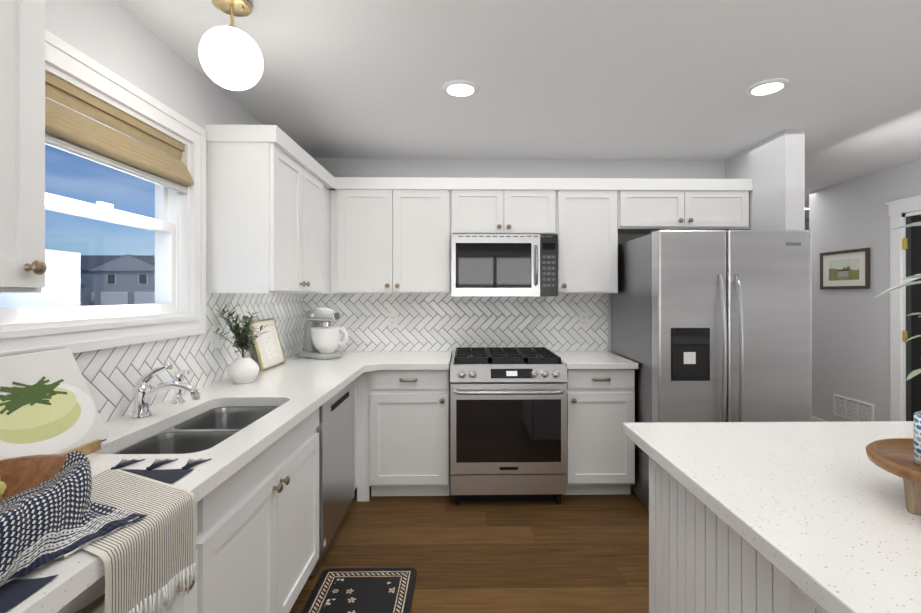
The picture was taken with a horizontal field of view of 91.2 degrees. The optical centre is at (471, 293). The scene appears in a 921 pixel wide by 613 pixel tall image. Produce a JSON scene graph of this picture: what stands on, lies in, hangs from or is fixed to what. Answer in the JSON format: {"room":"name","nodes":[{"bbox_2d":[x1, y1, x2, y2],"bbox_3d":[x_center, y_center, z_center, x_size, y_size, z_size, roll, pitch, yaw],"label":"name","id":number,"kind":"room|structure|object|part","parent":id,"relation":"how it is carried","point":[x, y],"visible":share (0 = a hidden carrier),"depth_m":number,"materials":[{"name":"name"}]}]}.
{"room":"kitchen","nodes":[
{"label":"kitchen","id":0,"kind":"room"},
{"bbox_2d":[45,0,261,129],"bbox_3d":[-1.357,0.150,0.305,0.150,2.440,6.800,0,0,-1],"label":"wall","id":1,"kind":"structure","parent":0,"point":[116,38],"depth_m":1.78,"materials":[{"name":"paint"}]},
{"bbox_2d":[0,0,46,292],"bbox_3d":[-1.124,-0.416,0.765,0.326,0.828,0.531,0,0,-1],"label":"upper cabinet","id":2,"kind":"object","parent":1,"relation":"attached to","point":[23,267],"depth_m":0.97,"materials":[{"name":"white wood"}]},
{"bbox_2d":[0,29,205,355],"bbox_3d":[-1.367,-0.298,1.650,0.174,0.983,1.076,0,0,-1],"label":"window","id":3,"kind":"structure","parent":1,"relation":"in","point":[70,64],"depth_m":1.76,"materials":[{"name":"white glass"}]},
{"bbox_2d":[0,249,80,308],"bbox_3d":[-1.435,-0.035,1.441,0.003,0.225,0.430,0,0,-1],"label":"screen panel","id":4,"kind":"object","parent":3,"relation":"attached to","point":[72,263],"depth_m":1.56,"materials":[{"name":"white"}]},
{"bbox_3d":[-1.383,-0.298,1.649,0.041,0.687,0.780,0,0,-1],"label":"glass","id":5,"kind":"part","parent":3,"relation":"part of","materials":[{"name":"glass"}]},
{"bbox_3d":[-1.382,-0.298,1.649,0.095,0.771,0.864,0,0,-1],"label":"window sashes","id":6,"kind":"part","parent":3,"relation":"part of","materials":[{"name":"white wood"}]},
{"bbox_2d":[45,71,193,192],"bbox_3d":[-1.313,-0.574,1.651,0.083,0.219,0.856,0,0,-1],"label":"roman shade","id":7,"kind":"object","parent":3,"relation":"attached to","point":[71,131],"visible":0.75,"depth_m":1.62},
{"bbox_2d":[73,293,302,422],"bbox_3d":[-1.296,0.228,1.427,0.007,0.458,4.242,0,0,-1],"label":"backsplash","id":8,"kind":"structure","parent":1,"relation":"attached to","point":[112,376],"depth_m":2.09,"materials":[{"name":"tile"}]},
{"bbox_2d":[211,325,218,348],"bbox_3d":[-1.302,0.222,2.292,0.008,0.116,0.072,0,0,-1],"label":"electrical outlet","id":9,"kind":"object","parent":8,"relation":"attached to","point":[214,337],"depth_m":2.28,"materials":[{"name":"white plastic"}]},
{"bbox_2d":[205,124,307,292],"bbox_3d":[-1.152,-0.414,2.462,0.326,0.828,0.466,0,0,-1],"label":"upper cabinet","id":10,"kind":"object","parent":1,"relation":"attached to","point":[285,213],"depth_m":2.23,"materials":[{"name":"white wood"}]},
{"bbox_2d":[308,156,327,292],"bbox_3d":[-1.158,-0.413,2.803,0.326,0.828,0.452,0,0,-1],"label":"upper cabinet","id":11,"kind":"object","parent":1,"relation":"attached to","point":[317,174],"depth_m":2.93,"materials":[{"name":"white wood"}]},
{"bbox_2d":[328,172,331,292],"bbox_3d":[-1.165,-0.413,3.265,0.326,0.828,0.584,0,0,-1],"label":"upper cabinet","id":12,"kind":"object","parent":1,"relation":"attached to","point":[329,175],"depth_m":3.24,"materials":[{"name":"white wood"}]},
{"bbox_2d":[289,486,648,612],"bbox_3d":[1.793,1.422,1.856,6.500,0.100,9.800,0,0,-1],"label":"floor","id":13,"kind":"structure","parent":0,"point":[579,554],"depth_m":2.40,"materials":[{"name":"brown wood"}]},
{"bbox_2d":[310,380,354,575],"bbox_3d":[-1.000,0.941,2.475,0.566,0.863,0.640,0,0,-1],"label":"dishwasher","id":14,"kind":"object","parent":13,"relation":"on","point":[335,429],"visible":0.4,"depth_m":2.38,"materials":[{"name":"silver metal"}]},
{"bbox_2d":[302,567,416,612],"bbox_3d":[-0.492,1.365,1.831,0.460,0.012,0.805,0,0,-1],"label":"mat","id":15,"kind":"object","parent":13,"relation":"on","point":[363,590],"visible":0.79,"depth_m":2.06,"materials":[{"name":"black fabric"}]},
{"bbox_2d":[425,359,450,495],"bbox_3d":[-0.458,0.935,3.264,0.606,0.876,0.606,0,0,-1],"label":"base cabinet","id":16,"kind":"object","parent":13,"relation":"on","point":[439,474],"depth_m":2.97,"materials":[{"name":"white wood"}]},
{"bbox_2d":[5,351,451,612],"bbox_3d":[-0.710,0.476,1.439,1.176,0.038,4.248,0,0,-1],"label":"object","id":17,"kind":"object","parent":16,"relation":"on","point":[257,494],"depth_m":1.71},
{"bbox_2d":[0,347,108,459],"bbox_3d":[-1.181,0.310,1.038,0.203,0.291,0.692,0,0,-1],"label":"cookbook","id":18,"kind":"object","parent":17,"relation":"on","point":[47,405],"visible":0.96,"depth_m":1.23,"materials":[{"name":"white paper"}]},
{"bbox_2d":[0,451,210,612],"bbox_3d":[-0.850,0.499,0.739,0.450,0.348,0.991,0,0,-1],"label":"arrangement","id":19,"kind":"object","parent":17,"relation":"on","point":[134,530],"visible":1,"depth_m":0.88,"materials":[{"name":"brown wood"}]},
{"bbox_2d":[0,454,89,501],"bbox_3d":[-0.897,0.403,0.613,0.350,0.105,0.740,0,0,-1],"label":"bowl","id":20,"kind":"object","parent":19,"relation":"on","point":[51,477],"depth_m":0.92,"materials":[{"name":"brown wood"}]},
{"bbox_2d":[130,363,200,417],"bbox_3d":[-1.141,0.360,1.781,0.248,0.194,0.263,0,0,-1],"label":"faucet","id":21,"kind":"object","parent":17,"relation":"on","point":[145,394],"visible":1,"depth_m":1.67,"materials":[{"name":"silver metal"}]},
{"bbox_2d":[112,406,278,453],"bbox_3d":[-0.944,0.600,1.632,0.400,0.208,0.760,0,0,-1],"label":"sink","id":22,"kind":"object","parent":17,"relation":"in","point":[205,428],"depth_m":1.62,"materials":[{"name":"metal"}]},
{"bbox_2d":[214,304,270,383],"bbox_3d":[-1.182,0.252,2.323,0.329,0.411,0.336,0,0,-1],"label":"potted plant","id":23,"kind":"object","parent":17,"relation":"on","point":[243,369],"visible":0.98,"depth_m":2.29,"materials":[{"name":"green plant"}]},
{"bbox_3d":[-1.175,0.393,2.323,0.152,0.128,0.152,0,0,-1],"label":"pot","id":24,"kind":"part","parent":23,"relation":"part of","materials":[{"name":"white ceramic"}]},
{"bbox_2d":[250,318,285,370],"bbox_3d":[-1.268,0.310,2.812,0.089,0.294,0.330,0,0,-1],"label":"framed print","id":25,"kind":"object","parent":17,"relation":"on","point":[269,349],"visible":0.83,"depth_m":2.80,"materials":[{"name":"beige paper"}]},
{"bbox_2d":[298,307,347,359],"bbox_3d":[-1.063,0.280,3.278,0.398,0.356,0.372,0,0,-1],"label":"stand mixer","id":26,"kind":"object","parent":17,"relation":"on","point":[322,343],"visible":1,"depth_m":3.16,"materials":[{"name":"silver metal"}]},
{"bbox_2d":[310,326,347,353],"bbox_3d":[-1.003,0.333,3.209,0.282,0.178,0.232,0,0,-1],"label":"bowl","id":27,"kind":"object","parent":26,"relation":"on","point":[324,340],"depth_m":3.14,"materials":[{"name":"white ceramic"}]},
{"bbox_2d":[450,347,567,504],"bbox_3d":[0.232,0.897,3.192,0.752,0.952,0.738,0,0,-1],"label":"range","id":28,"kind":"object","parent":13,"relation":"on","point":[508,423],"visible":1,"depth_m":2.89,"materials":[{"name":"silver metal"}]},
{"bbox_2d":[563,371,634,494],"bbox_3d":[0.848,0.935,3.286,0.464,0.876,0.606,0,0,-1],"label":"base cabinet","id":29,"kind":"object","parent":13,"relation":"on","point":[600,458],"depth_m":2.99,"materials":[{"name":"white wood"}]},
{"bbox_2d":[552,351,638,370],"bbox_3d":[0.851,0.478,3.268,0.474,0.038,0.642,0,0,-1],"label":"countertop","id":30,"kind":"structure","parent":29,"relation":"on","point":[574,360],"depth_m":3.03,"materials":[{"name":"white stone"}]},
{"bbox_2d":[612,230,811,509],"bbox_3d":[1.560,0.492,3.073,0.920,1.762,0.940,0,0,-1],"label":"refrigerator","id":31,"kind":"object","parent":13,"relation":"on","point":[711,325],"visible":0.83,"depth_m":2.68,"materials":[{"name":"silver metal"}]},
{"bbox_3d":[1.567,0.278,2.646,0.779,1.161,0.085,0,0,-1],"label":"trim","id":32,"kind":"part","parent":31,"relation":"part of","materials":[{"name":"black plastic"}]},
{"bbox_2d":[646,453,818,612],"bbox_3d":[1.643,0.933,1.027,2.056,0.876,1.087,0,0,-1],"label":"kitchen island","id":33,"kind":"object","parent":13,"relation":"on","point":[697,565],"depth_m":1.22,"materials":[{"name":"wood"}]},
{"bbox_2d":[623,421,920,612],"bbox_3d":[1.645,0.476,1.029,2.204,0.038,1.171,0,0,-1],"label":"island countertop","id":34,"kind":"structure","parent":33,"relation":"on","point":[837,526],"depth_m":1.01,"materials":[{"name":"white stone"}]},
{"bbox_2d":[865,438,920,515],"bbox_3d":[1.063,0.407,0.935,0.372,0.098,0.372,0,0,-1],"label":"cake stand","id":35,"kind":"object","parent":34,"relation":"on","point":[894,456],"visible":0.96,"depth_m":0.97,"materials":[{"name":"brown wood"}]},
{"bbox_2d":[914,411,920,465],"bbox_3d":[1.005,0.305,0.949,0.108,0.124,0.108,0,0,-1],"label":"vase","id":36,"kind":"object","parent":35,"relation":"on","point":[917,437],"visible":1,"depth_m":0.96,"materials":[{"name":"ceramic"}]},
{"bbox_2d":[873,222,920,380],"bbox_3d":[1.280,0.135,1.063,0.632,0.642,0.457,0,0,-1],"label":"potted plant","id":37,"kind":"object","parent":36,"relation":"in","point":[907,281],"visible":1,"depth_m":1.04,"materials":[{"name":"green plant"}]},
{"bbox_2d":[114,0,920,219],"bbox_3d":[1.793,-1.118,1.859,6.500,0.100,9.800,0,0,-1],"label":"ceiling","id":38,"kind":"structure","parent":0,"point":[622,79],"depth_m":2.21,"materials":[{"name":"paint"}]},
{"bbox_2d":[198,0,262,90],"bbox_3d":[-0.874,-0.908,1.645,0.210,0.320,0.210,0,0,-1],"label":"ceiling light","id":39,"kind":"object","parent":38,"relation":"hanging from","point":[230,57],"visible":1,"depth_m":1.59,"materials":[{"name":"white glass"}]},
{"bbox_2d":[442,80,478,96],"bbox_3d":[-0.059,-1.061,2.348,0.189,0.011,0.189,0,0,-40],"label":"recessed light","id":40,"kind":"object","parent":38,"relation":"in","point":[460,88],"depth_m":2.33,"materials":[{"name":"white plastic"}]},
{"bbox_2d":[746,78,788,95],"bbox_3d":[1.528,-1.061,2.334,0.189,0.011,0.189,0,0,-40],"label":"recessed light","id":41,"kind":"object","parent":38,"relation":"in","point":[770,86],"depth_m":2.32,"materials":[{"name":"white plastic"}]},
{"bbox_2d":[314,158,724,352],"bbox_3d":[0.270,0.154,3.658,3.515,2.440,0.150,0,0,-1],"label":"wall","id":42,"kind":"structure","parent":0,"point":[514,168],"depth_m":3.59,"materials":[{"name":"paint"}]},
{"bbox_2d":[332,176,403,292],"bbox_3d":[-0.766,-0.412,3.401,0.509,0.828,0.326,0,0,-1],"label":"upper cabinet","id":43,"kind":"object","parent":42,"relation":"attached to","point":[368,212],"depth_m":3.24,"materials":[{"name":"white wood"}]},
{"bbox_2d":[404,177,451,292],"bbox_3d":[-0.393,-0.412,3.407,0.474,0.828,0.326,0,0,-1],"label":"upper cabinet","id":44,"kind":"object","parent":42,"relation":"attached to","point":[427,201],"depth_m":3.25,"materials":[{"name":"white wood"}]},
{"bbox_2d":[303,293,607,351],"bbox_3d":[-0.126,0.231,3.571,2.420,0.458,0.007,0,0,-1],"label":"backsplash","id":45,"kind":"structure","parent":42,"relation":"attached to","point":[437,322],"depth_m":3.57,"materials":[{"name":"tile"}]},
{"bbox_2d":[388,313,397,326],"bbox_3d":[-0.621,0.212,3.556,0.072,0.116,0.007,0,0,-1],"label":"electrical outlet","id":46,"kind":"object","parent":45,"relation":"attached to","point":[393,319],"depth_m":3.55,"materials":[{"name":"white plastic"}]},
{"bbox_2d":[579,313,588,326],"bbox_3d":[0.891,0.212,3.581,0.072,0.116,0.007,0,0,-1],"label":"electrical outlet","id":47,"kind":"object","parent":45,"relation":"attached to","point":[583,317],"depth_m":3.58,"materials":[{"name":"white plastic"}]},
{"bbox_2d":[452,178,511,233],"bbox_3d":[0.064,-0.624,3.414,0.434,0.405,0.326,0,0,-1],"label":"upper cabinet","id":48,"kind":"object","parent":42,"relation":"attached to","point":[479,205],"depth_m":3.25,"materials":[{"name":"white wood"}]},
{"bbox_2d":[451,234,557,295],"bbox_3d":[0.230,-0.197,3.355,0.752,0.439,0.446,0,0,-1],"label":"microwave","id":49,"kind":"object","parent":48,"relation":"attached to","point":[504,264],"visible":1,"depth_m":3.19,"materials":[{"name":"silver metal"}]},
{"bbox_2d":[512,178,559,235],"bbox_3d":[0.393,-0.624,3.420,0.433,0.405,0.326,0,0,-1],"label":"upper cabinet","id":50,"kind":"object","parent":42,"relation":"attached to","point":[535,201],"depth_m":3.26,"materials":[{"name":"white wood"}]},
{"bbox_2d":[558,178,619,292],"bbox_3d":[0.837,-0.412,3.427,0.449,0.828,0.326,0,0,-1],"label":"upper cabinet","id":51,"kind":"object","parent":42,"relation":"attached to","point":[589,207],"depth_m":3.27,"materials":[{"name":"white wood"}]},
{"bbox_2d":[620,178,695,233],"bbox_3d":[1.330,-0.649,3.435,0.530,0.355,0.326,0,0,-1],"label":"upper cabinet","id":52,"kind":"object","parent":42,"relation":"attached to","point":[647,205],"depth_m":3.28,"materials":[{"name":"white wood"}]},
{"bbox_2d":[696,179,751,230],"bbox_3d":[1.758,-0.649,3.442,0.535,0.355,0.326,0,0,-1],"label":"upper cabinet","id":53,"kind":"object","parent":42,"relation":"attached to","point":[721,204],"depth_m":3.28,"materials":[{"name":"white wood"}]},
{"bbox_2d":[725,129,804,229],"bbox_3d":[2.073,0.155,4.772,0.127,2.440,3.680,0,0,-1],"label":"wall","id":54,"kind":"structure","parent":0,"point":[773,167],"depth_m":3.03,"materials":[{"name":"paint"}]},
{"bbox_2d":[805,219,808,229],"bbox_3d":[4.906,0.156,5.629,0.150,2.440,2.040,0,0,-1],"label":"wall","id":55,"kind":"structure","parent":0,"point":[806,224],"depth_m":6.46,"materials":[{"name":"paint"}]},
{"bbox_2d":[809,159,920,421],"bbox_3d":[3.684,0.151,0.863,0.150,2.440,7.750,0,0,-1],"label":"wall","id":56,"kind":"structure","parent":0,"point":[850,343],"depth_m":4.16,"materials":[{"name":"grey paint"}]},
{"bbox_2d":[812,416,826,421],"bbox_3d":[3.546,1.327,4.285,0.013,0.095,0.900,0,0,-1],"label":"baseboard","id":57,"kind":"structure","parent":56,"relation":"attached to","point":[814,419],"depth_m":4.60,"materials":[{"name":"white wood"}]},
{"bbox_2d":[820,248,869,288],"bbox_3d":[3.540,-0.223,4.294,0.022,0.367,0.545,0,0,-1],"label":"framed picture","id":58,"kind":"object","parent":56,"relation":"attached to","point":[846,269],"visible":0.94,"depth_m":4.26,"materials":[{"name":"brown wood"}]},
{"bbox_2d":[833,394,873,421],"bbox_3d":[3.546,1.085,4.200,0.012,0.200,0.430,0,0,-1],"label":"air vent","id":59,"kind":"object","parent":56,"relation":"in","point":[852,409],"visible":0.98,"depth_m":4.19,"materials":[{"name":"white metal"}]},
{"bbox_2d":[886,195,920,420],"bbox_3d":[3.552,0.299,3.321,0.030,2.148,1.040,0,0,-1],"label":"door frame","id":60,"kind":"structure","parent":56,"relation":"attached to","point":[905,301],"depth_m":3.70,"materials":[{"name":"white wood"}]},
{"label":"outside","id":61,"kind":"structure","parent":0,"visible":0},
{"bbox_2d":[81,254,154,305],"bbox_3d":[-154.269,-1.911,101.051,497.389,15.701,600.000,0,0,-1],"label":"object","id":62,"kind":"structure","parent":61,"point":[128,289],"depth_m":71.67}
]}

